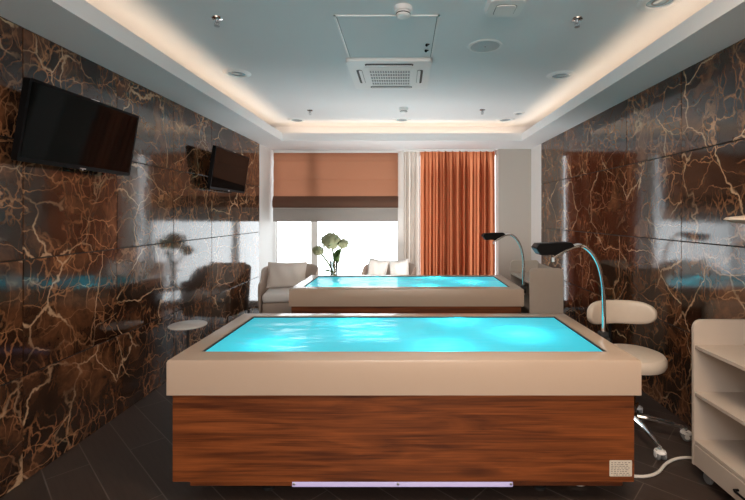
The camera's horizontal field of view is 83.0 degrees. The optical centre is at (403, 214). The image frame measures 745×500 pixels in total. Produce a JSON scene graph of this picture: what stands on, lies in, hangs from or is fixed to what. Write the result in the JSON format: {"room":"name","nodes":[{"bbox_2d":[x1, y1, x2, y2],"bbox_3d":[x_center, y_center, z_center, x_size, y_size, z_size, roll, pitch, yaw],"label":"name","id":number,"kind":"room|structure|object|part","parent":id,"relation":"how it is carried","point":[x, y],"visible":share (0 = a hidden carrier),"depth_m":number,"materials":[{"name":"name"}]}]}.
{"room":"spa treatment room","nodes":[
{"label":"spa treatment room","id":0,"kind":"room"},
{"bbox_2d":[0,16,274,497],"bbox_3d":[-2.107,0.091,2.277,0.101,2.711,8.954,0,0,0],"label":"wall","id":1,"kind":"structure","parent":0,"point":[96,268],"depth_m":2.90,"materials":[{"name":"brown stone"}]},
{"bbox_2d":[11,77,138,175],"bbox_3d":[-1.981,-0.490,2.559,0.185,0.438,0.845,0,0,2],"label":"television","id":2,"kind":"object","parent":1,"relation":"attached to","point":[56,126],"visible":1,"depth_m":2.43,"materials":[{"name":"black plastic"}]},
{"bbox_2d":[0,0,294,149],"bbox_3d":[-1.861,-1.067,2.227,0.393,0.105,8.854,0,0,0],"label":"ceiling cove","id":3,"kind":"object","parent":1,"relation":"attached to","point":[77,26],"depth_m":2.72,"materials":[{"name":"paint"}]},
{"bbox_2d":[207,145,249,192],"bbox_3d":[-1.986,-0.486,4.710,0.172,0.451,0.920,0,0,0],"label":"television","id":4,"kind":"object","parent":1,"relation":"attached to","point":[228,170],"visible":1,"depth_m":4.59,"materials":[{"name":"black plastic"}]},
{"bbox_2d":[0,382,734,499],"bbox_3d":[-0.052,1.472,2.277,4.212,0.050,8.954,0,0,0],"label":"floor","id":5,"kind":"structure","parent":0,"point":[130,457],"depth_m":2.25,"materials":[{"name":"black tile"}]},
{"bbox_2d":[168,320,206,395],"bbox_3d":[-1.785,1.175,3.470,0.292,0.545,0.292,0,0,0],"label":"side table","id":6,"kind":"object","parent":5,"relation":"on","point":[187,325],"visible":0.52,"depth_m":3.46,"materials":[{"name":"plastic"}]},
{"bbox_3d":[-1.785,1.175,3.470,0.021,0.525,0.022,0,0,0],"label":"stem","id":7,"kind":"part","parent":6,"relation":"part of","materials":[{"name":"black metal"}]},
{"bbox_2d":[258,263,318,312],"bbox_3d":[-1.576,1.075,5.808,0.776,0.745,0.766,0,0,-9],"label":"armchair","id":8,"kind":"object","parent":5,"relation":"on","point":[270,300],"visible":0.48,"depth_m":5.44,"materials":[{"name":"beige fabric"}]},
{"bbox_3d":[-1.566,1.232,5.741,0.620,0.190,0.600,0,0,-9],"label":"seat","id":9,"kind":"part","parent":8,"relation":"part of","materials":[{"name":"beige fabric"}]},
{"bbox_2d":[262,287,291,302],"bbox_3d":[-1.563,1.076,5.723,0.624,0.118,0.595,0,0,-9],"label":"seat cushion","id":10,"kind":"object","parent":8,"relation":"on","point":[278,294],"depth_m":5.43,"materials":[{"name":"white fabric"}]},
{"bbox_2d":[266,262,306,287],"bbox_3d":[-1.630,0.832,5.847,0.542,0.344,0.190,0,0,-7],"label":"cushion","id":11,"kind":"object","parent":8,"relation":"on","point":[279,274],"visible":0.94,"depth_m":5.79,"materials":[{"name":"beige fabric"}]},
{"bbox_2d":[361,262,415,274],"bbox_3d":[-0.219,1.075,6.028,0.776,0.745,0.766,0,0,10],"label":"armchair","id":12,"kind":"object","parent":5,"relation":"on","point":[412,268],"visible":0.07,"depth_m":6.17,"materials":[{"name":"beige fabric"}]},
{"bbox_2d":[367,258,388,274],"bbox_3d":[-0.385,0.812,6.027,0.334,0.387,0.171,0,0,5],"label":"cushion","id":13,"kind":"object","parent":12,"relation":"on","point":[375,267],"visible":0.66,"depth_m":5.99,"materials":[{"name":"white fabric"}]},
{"bbox_2d":[389,259,408,274],"bbox_3d":[-0.065,0.812,5.968,0.326,0.384,0.180,0,0,9],"label":"cushion","id":14,"kind":"object","parent":12,"relation":"on","point":[401,267],"visible":0.6,"depth_m":5.93,"materials":[{"name":"white fabric"}]},
{"bbox_2d":[167,313,640,490],"bbox_3d":[0.000,1.082,2.575,2.350,0.730,0.995,0,0,0],"label":"massage table","id":15,"kind":"object","parent":5,"relation":"on","point":[268,401],"visible":1,"depth_m":2.10,"materials":[{"name":"brown wood"}]},
{"bbox_2d":[531,241,609,341],"bbox_3d":[1.011,0.475,2.545,0.446,0.623,0.121,0,0,0],"label":"gooseneck lamp","id":16,"kind":"object","parent":15,"relation":"attached to","point":[556,249],"visible":0.91,"depth_m":2.54,"materials":[{"name":"black metal"}]},
{"bbox_2d":[289,275,523,312],"bbox_3d":[0.025,1.104,4.697,2.350,0.730,0.995,0,0,0],"label":"massage table","id":17,"kind":"object","parent":5,"relation":"on","point":[316,293],"visible":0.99,"depth_m":4.22,"materials":[{"name":"beige leather"}]},
{"bbox_2d":[481,232,525,292],"bbox_3d":[1.027,0.490,4.314,0.446,0.623,0.121,0,0,0],"label":"gooseneck lamp","id":18,"kind":"object","parent":17,"relation":"attached to","point":[495,236],"visible":0.99,"depth_m":4.31,"materials":[{"name":"black"}]},
{"bbox_2d":[510,260,562,312],"bbox_3d":[1.417,0.991,4.605,0.370,0.910,0.770,0,0,0],"label":"trolley","id":19,"kind":"object","parent":5,"relation":"on","point":[544,284],"visible":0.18,"depth_m":4.22,"materials":[{"name":"beige laminate"}]},
{"bbox_3d":[1.425,0.688,4.605,0.318,0.019,0.730,0,0,0],"label":"shelf","id":20,"kind":"part","parent":19,"relation":"part of","materials":[{"name":"beige laminate"}]},
{"bbox_3d":[1.432,0.951,4.980,0.340,0.830,0.020,0,0,0],"label":"panel","id":21,"kind":"part","parent":19,"relation":"part of","materials":[{"name":"beige laminate"}]},
{"bbox_3d":[1.425,0.957,4.605,0.318,0.019,0.730,0,0,0],"label":"shelf","id":22,"kind":"part","parent":19,"relation":"part of","materials":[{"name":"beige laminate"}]},
{"bbox_3d":[1.592,0.967,4.605,0.016,0.796,0.730,0,0,0],"label":"panel","id":23,"kind":"part","parent":19,"relation":"part of","materials":[{"name":"beige laminate"}]},
{"bbox_3d":[1.432,0.951,4.230,0.340,0.830,0.020,0,0,0],"label":"panel","id":24,"kind":"part","parent":19,"relation":"part of","materials":[{"name":"beige laminate"}]},
{"bbox_2d":[587,300,691,459],"bbox_3d":[1.515,1.034,2.777,0.669,0.825,0.653,0,0,0],"label":"stool","id":25,"kind":"object","parent":5,"relation":"on","point":[653,362],"visible":0.67,"depth_m":2.90,"materials":[{"name":"beige leather"}]},
{"bbox_3d":[1.545,0.707,3.028,0.498,0.172,0.151,0,0,0],"label":"backrest","id":26,"kind":"part","parent":25,"relation":"part of","materials":[{"name":"beige leather"}]},
{"bbox_3d":[1.515,0.955,2.800,0.412,0.095,0.412,0,0,0],"label":"seat","id":27,"kind":"part","parent":25,"relation":"part of","materials":[{"name":"beige leather"}]},
{"bbox_3d":[1.515,1.349,2.627,0.040,0.071,0.289,0,0,0],"label":"leg","id":28,"kind":"part","parent":25,"relation":"part of","materials":[{"name":"silver metal"}]},
{"bbox_3d":[1.680,1.349,2.747,0.289,0.071,0.040,0,0,18],"label":"leg","id":29,"kind":"part","parent":25,"relation":"part of","materials":[{"name":"silver metal"}]},
{"bbox_2d":[634,456,691,477],"bbox_3d":[1.455,1.437,2.393,0.710,0.015,0.139,0,0,-9],"label":"power cable","id":30,"kind":"object","parent":5,"relation":"on","point":[666,463],"visible":0.56,"depth_m":2.38,"materials":[{"name":"white plastic"}]},
{"bbox_2d":[691,319,744,499],"bbox_3d":[1.743,1.010,1.935,0.370,0.871,0.770,0,0,0],"label":"trolley","id":31,"kind":"object","parent":5,"relation":"on","point":[718,345],"visible":1,"depth_m":2.30,"materials":[{"name":"beige laminate"}]},
{"bbox_3d":[1.751,1.241,1.935,0.318,0.018,0.730,0,0,0],"label":"shelf","id":32,"kind":"part","parent":31,"relation":"part of","materials":[{"name":"beige laminate"}]},
{"bbox_3d":[1.751,0.978,1.935,0.318,0.018,0.730,0,0,0],"label":"shelf","id":33,"kind":"part","parent":31,"relation":"part of","materials":[{"name":"beige laminate"}]},
{"bbox_3d":[1.751,0.721,1.935,0.318,0.018,0.730,0,0,0],"label":"shelf","id":34,"kind":"part","parent":31,"relation":"part of","materials":[{"name":"beige laminate"}]},
{"bbox_3d":[1.738,1.310,1.935,0.300,0.111,0.724,0,0,0],"label":"drawer","id":35,"kind":"part","parent":31,"relation":"part of","materials":[{"name":"beige laminate"}]},
{"bbox_2d":[723,215,744,223],"bbox_3d":[1.673,0.336,1.840,0.455,0.742,0.370,0,0,0],"label":"lamp","id":36,"kind":"object","parent":31,"relation":"on","point":[736,219],"visible":1,"depth_m":1.85,"materials":[{"name":"beige plastic"}]},
{"bbox_3d":[1.573,1.307,1.935,0.030,0.011,0.132,0,0,0],"label":"handle","id":37,"kind":"part","parent":31,"relation":"part of","materials":[{"name":"black plastic"}]},
{"bbox_3d":[-0.955,1.217,5.720,0.410,0.460,0.410,0,0,0],"label":"coffee table","id":38,"kind":"object","parent":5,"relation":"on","visible":0},
{"bbox_2d":[329,261,337,274],"bbox_3d":[-0.955,0.806,5.720,0.124,0.360,0.124,0,0,0],"label":"vase","id":39,"kind":"object","parent":38,"relation":"on","point":[329,261],"visible":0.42,"depth_m":5.70,"materials":[{"name":"clear glass"}]},
{"bbox_2d":[312,245,333,274],"bbox_3d":[-1.093,0.685,5.701,0.307,0.545,0.165,0,0,0],"label":"flower","id":40,"kind":"object","parent":39,"relation":"in","point":[318,250],"visible":0.98,"depth_m":5.68,"materials":[{"name":"green plant"}]},
{"bbox_3d":[-1.056,0.716,5.709,0.235,0.483,0.026,0,0,-5],"label":"stem","id":41,"kind":"part","parent":40,"relation":"part of","materials":[{"name":"green plant"}]},
{"bbox_2d":[320,232,340,274],"bbox_3d":[-0.996,0.597,5.724,0.287,0.723,0.285,0,0,0],"label":"flower","id":42,"kind":"object","parent":39,"relation":"in","point":[329,240],"visible":0.97,"depth_m":5.65,"materials":[{"name":"green plant"}]},
{"bbox_2d":[333,238,348,274],"bbox_3d":[-0.849,0.638,5.747,0.204,0.638,0.177,0,0,20],"label":"flower","id":43,"kind":"object","parent":39,"relation":"in","point":[344,243],"visible":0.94,"depth_m":5.71,"materials":[{"name":"green plant"}]},
{"bbox_2d":[85,0,713,126],"bbox_3d":[-0.052,-1.295,2.277,4.212,0.050,8.954,0,0,0],"label":"ceiling","id":44,"kind":"structure","parent":0,"point":[294,53],"depth_m":3.28,"materials":[{"name":"paint"}]},
{"bbox_2d":[211,15,222,27],"bbox_3d":[-1.206,-1.243,2.708,0.072,0.054,0.072,0,0,0],"label":"sprinkler","id":45,"kind":"object","parent":44,"relation":"attached to","point":[215,18],"visible":1,"depth_m":2.70,"materials":[{"name":"silver metal"}]},
{"bbox_2d":[222,68,250,77],"bbox_3d":[-1.494,-1.262,3.756,0.244,0.016,0.244,0,0,0],"label":"recessed light","id":46,"kind":"object","parent":44,"relation":"in","point":[232,72],"visible":1,"depth_m":3.73,"materials":[{"name":"white plastic"}]},
{"bbox_2d":[287,118,305,121],"bbox_3d":[-1.430,-1.262,5.600,0.244,0.016,0.244,0,0,0],"label":"recessed light","id":47,"kind":"object","parent":44,"relation":"in","point":[289,119],"visible":1,"depth_m":5.58,"materials":[{"name":"white plastic"}]},
{"bbox_2d":[333,15,439,58],"bbox_3d":[-0.110,-1.258,3.030,0.676,0.025,0.730,0,0,0],"label":"ceiling hatch","id":48,"kind":"object","parent":44,"relation":"attached to","point":[362,36],"visible":1,"depth_m":2.96,"materials":[{"name":"white plastic"}]},
{"bbox_2d":[346,58,431,88],"bbox_3d":[-0.123,-1.250,3.775,0.700,0.041,0.760,0,0,0],"label":"air conditioner","id":49,"kind":"object","parent":44,"relation":"attached to","point":[365,73],"visible":1,"depth_m":3.65,"materials":[{"name":"white plastic"}]},
{"bbox_2d":[363,68,414,85],"bbox_3d":[-0.123,-1.239,3.775,0.440,0.006,0.470,0,0,0],"label":"grille","id":50,"kind":"object","parent":49,"relation":"attached to","point":[371,76],"depth_m":3.75,"materials":[{"name":"white plastic"}]},
{"bbox_2d":[393,117,410,121],"bbox_3d":[-0.030,-1.262,5.580,0.244,0.016,0.244,0,0,0],"label":"recessed light","id":51,"kind":"object","parent":44,"relation":"in","point":[399,119],"visible":1,"depth_m":5.54,"materials":[{"name":"white plastic"}]},
{"bbox_2d":[394,3,411,19],"bbox_3d":[-0.005,-1.238,2.570,0.112,0.063,0.112,0,0,0],"label":"smoke detector","id":52,"kind":"object","parent":44,"relation":"attached to","point":[403,11],"visible":1,"depth_m":2.54,"materials":[{"name":"white plastic"}]},
{"bbox_2d":[399,107,407,113],"bbox_3d":[-0.005,-1.238,4.990,0.112,0.063,0.112,0,0,0],"label":"smoke detector","id":53,"kind":"object","parent":44,"relation":"attached to","point":[403,110],"visible":1,"depth_m":4.95,"materials":[{"name":"white plastic"}]},
{"bbox_2d":[468,39,502,52],"bbox_3d":[0.609,-1.265,3.156,0.256,0.012,0.256,0,0,0],"label":"ceiling speaker","id":54,"kind":"object","parent":44,"relation":"attached to","point":[483,45],"visible":1,"depth_m":3.14,"materials":[{"name":"white plastic"}]},
{"bbox_2d":[471,41,499,51],"bbox_3d":[0.609,-1.268,3.156,0.214,0.005,0.214,0,0,0],"label":"grille","id":55,"kind":"object","parent":54,"relation":"attached to","point":[476,46],"depth_m":3.15,"materials":[{"name":"grey"}]},
{"bbox_2d":[484,0,526,16],"bbox_3d":[0.605,-1.247,2.510,0.225,0.046,0.225,0,0,0],"label":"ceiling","id":56,"kind":"structure","parent":44,"relation":"attached to","point":[493,8],"depth_m":2.49,"materials":[{"name":"white plastic"}]},
{"bbox_2d":[496,117,514,121],"bbox_3d":[1.345,-1.262,5.580,0.244,0.016,0.244,0,0,0],"label":"recessed light","id":57,"kind":"object","parent":44,"relation":"in","point":[504,119],"visible":1,"depth_m":5.54,"materials":[{"name":"white plastic"}]},
{"bbox_2d":[513,111,524,114],"bbox_3d":[1.430,-1.262,5.220,0.144,0.016,0.144,0,0,0],"label":"recessed light","id":58,"kind":"object","parent":44,"relation":"in","point":[518,112],"visible":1,"depth_m":5.20,"materials":[{"name":"white plastic"}]},
{"bbox_2d":[546,70,574,79],"bbox_3d":[1.420,-1.262,3.810,0.244,0.016,0.244,0,0,0],"label":"recessed light","id":59,"kind":"object","parent":44,"relation":"in","point":[558,75],"visible":1,"depth_m":3.79,"materials":[{"name":"white plastic"}]},
{"bbox_2d":[571,16,582,27],"bbox_3d":[1.121,-1.243,2.720,0.072,0.054,0.072,0,0,0],"label":"sprinkler","id":60,"kind":"object","parent":44,"relation":"attached to","point":[577,19],"visible":1,"depth_m":2.71,"materials":[{"name":"silver metal"}]},
{"bbox_2d":[636,0,680,10],"bbox_3d":[1.517,-1.262,2.490,0.244,0.016,0.244,0,0,0],"label":"recessed light","id":61,"kind":"object","parent":44,"relation":"in","point":[644,5],"visible":1,"depth_m":2.52,"materials":[{"name":"white plastic"}]},
{"bbox_2d":[398,149,530,280],"bbox_3d":[-0.052,0.088,6.604,4.212,2.717,0.300,0,0,0],"label":"wall","id":62,"kind":"structure","parent":0,"point":[513,166],"depth_m":6.45,"materials":[{"name":"white paint"}]},
{"bbox_2d":[275,154,398,265],"bbox_3d":[-1.065,0.207,6.709,1.961,2.360,0.050,0,0,0],"label":"window","id":63,"kind":"structure","parent":62,"relation":"in","point":[314,225],"depth_m":6.68,"materials":[{"name":"white paint"}]},
{"bbox_2d":[272,150,397,221],"bbox_3d":[-1.065,-0.453,6.540,1.950,1.110,0.100,0,0,0],"label":"blind","id":64,"kind":"object","parent":63,"relation":"attached to","point":[310,185],"visible":1,"depth_m":6.55,"materials":[{"name":"fabric"}]},
{"bbox_3d":[-1.065,-0.617,6.561,1.940,0.712,0.027,0,0,0],"label":"shade panel","id":65,"kind":"part","parent":64,"relation":"part of","materials":[{"name":"fabric"}]},
{"bbox_3d":[-1.065,-0.025,6.524,1.940,0.255,0.018,0,0,0],"label":"hem panel","id":66,"kind":"part","parent":64,"relation":"part of","materials":[{"name":"fabric"}]},
{"bbox_2d":[274,127,529,150],"bbox_3d":[-0.025,-1.142,6.192,3.680,0.256,0.924,0,0,0],"label":"ceiling cove","id":67,"kind":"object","parent":62,"relation":"attached to","point":[297,138],"depth_m":5.96,"materials":[{"name":"paint"}]},
{"bbox_2d":[419,149,494,274],"bbox_3d":[0.824,0.202,6.477,1.168,2.430,0.170,0,0,0],"label":"curtain","id":68,"kind":"object","parent":67,"relation":"hanging from","point":[457,186],"visible":0.8,"depth_m":6.49,"materials":[{"name":"orange fabric"}]},
{"bbox_3d":[0.820,-0.996,6.490,1.160,0.035,0.060,0,0,0],"label":"rail","id":69,"kind":"part","parent":68,"relation":"part of","materials":[{"name":"white metal"}]},
{"bbox_2d":[404,149,419,274],"bbox_3d":[0.124,0.202,6.497,0.248,2.430,0.077,0,0,0],"label":"sheer curtain","id":70,"kind":"object","parent":62,"relation":"hanging from","point":[411,156],"visible":0.79,"depth_m":6.50,"materials":[{"name":"fabric"}]},
{"bbox_3d":[0.119,-0.996,6.500,0.238,0.035,0.050,0,0,0],"label":"curtain rail","id":71,"kind":"part","parent":70,"relation":"part of","materials":[{"name":"white metal"}]},
{"bbox_2d":[531,38,744,426],"bbox_3d":[2.003,0.091,2.277,0.101,2.711,8.954,0,0,0],"label":"wall","id":72,"kind":"structure","parent":0,"point":[649,182],"depth_m":3.19,"materials":[{"name":"brown stone"}]},
{"bbox_2d":[512,0,744,148],"bbox_3d":[1.784,-1.067,2.227,0.339,0.105,8.854,0,0,0],"label":"ceiling cove","id":73,"kind":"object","parent":72,"relation":"attached to","point":[720,24],"depth_m":2.87,"materials":[{"name":"paint"}]}
]}

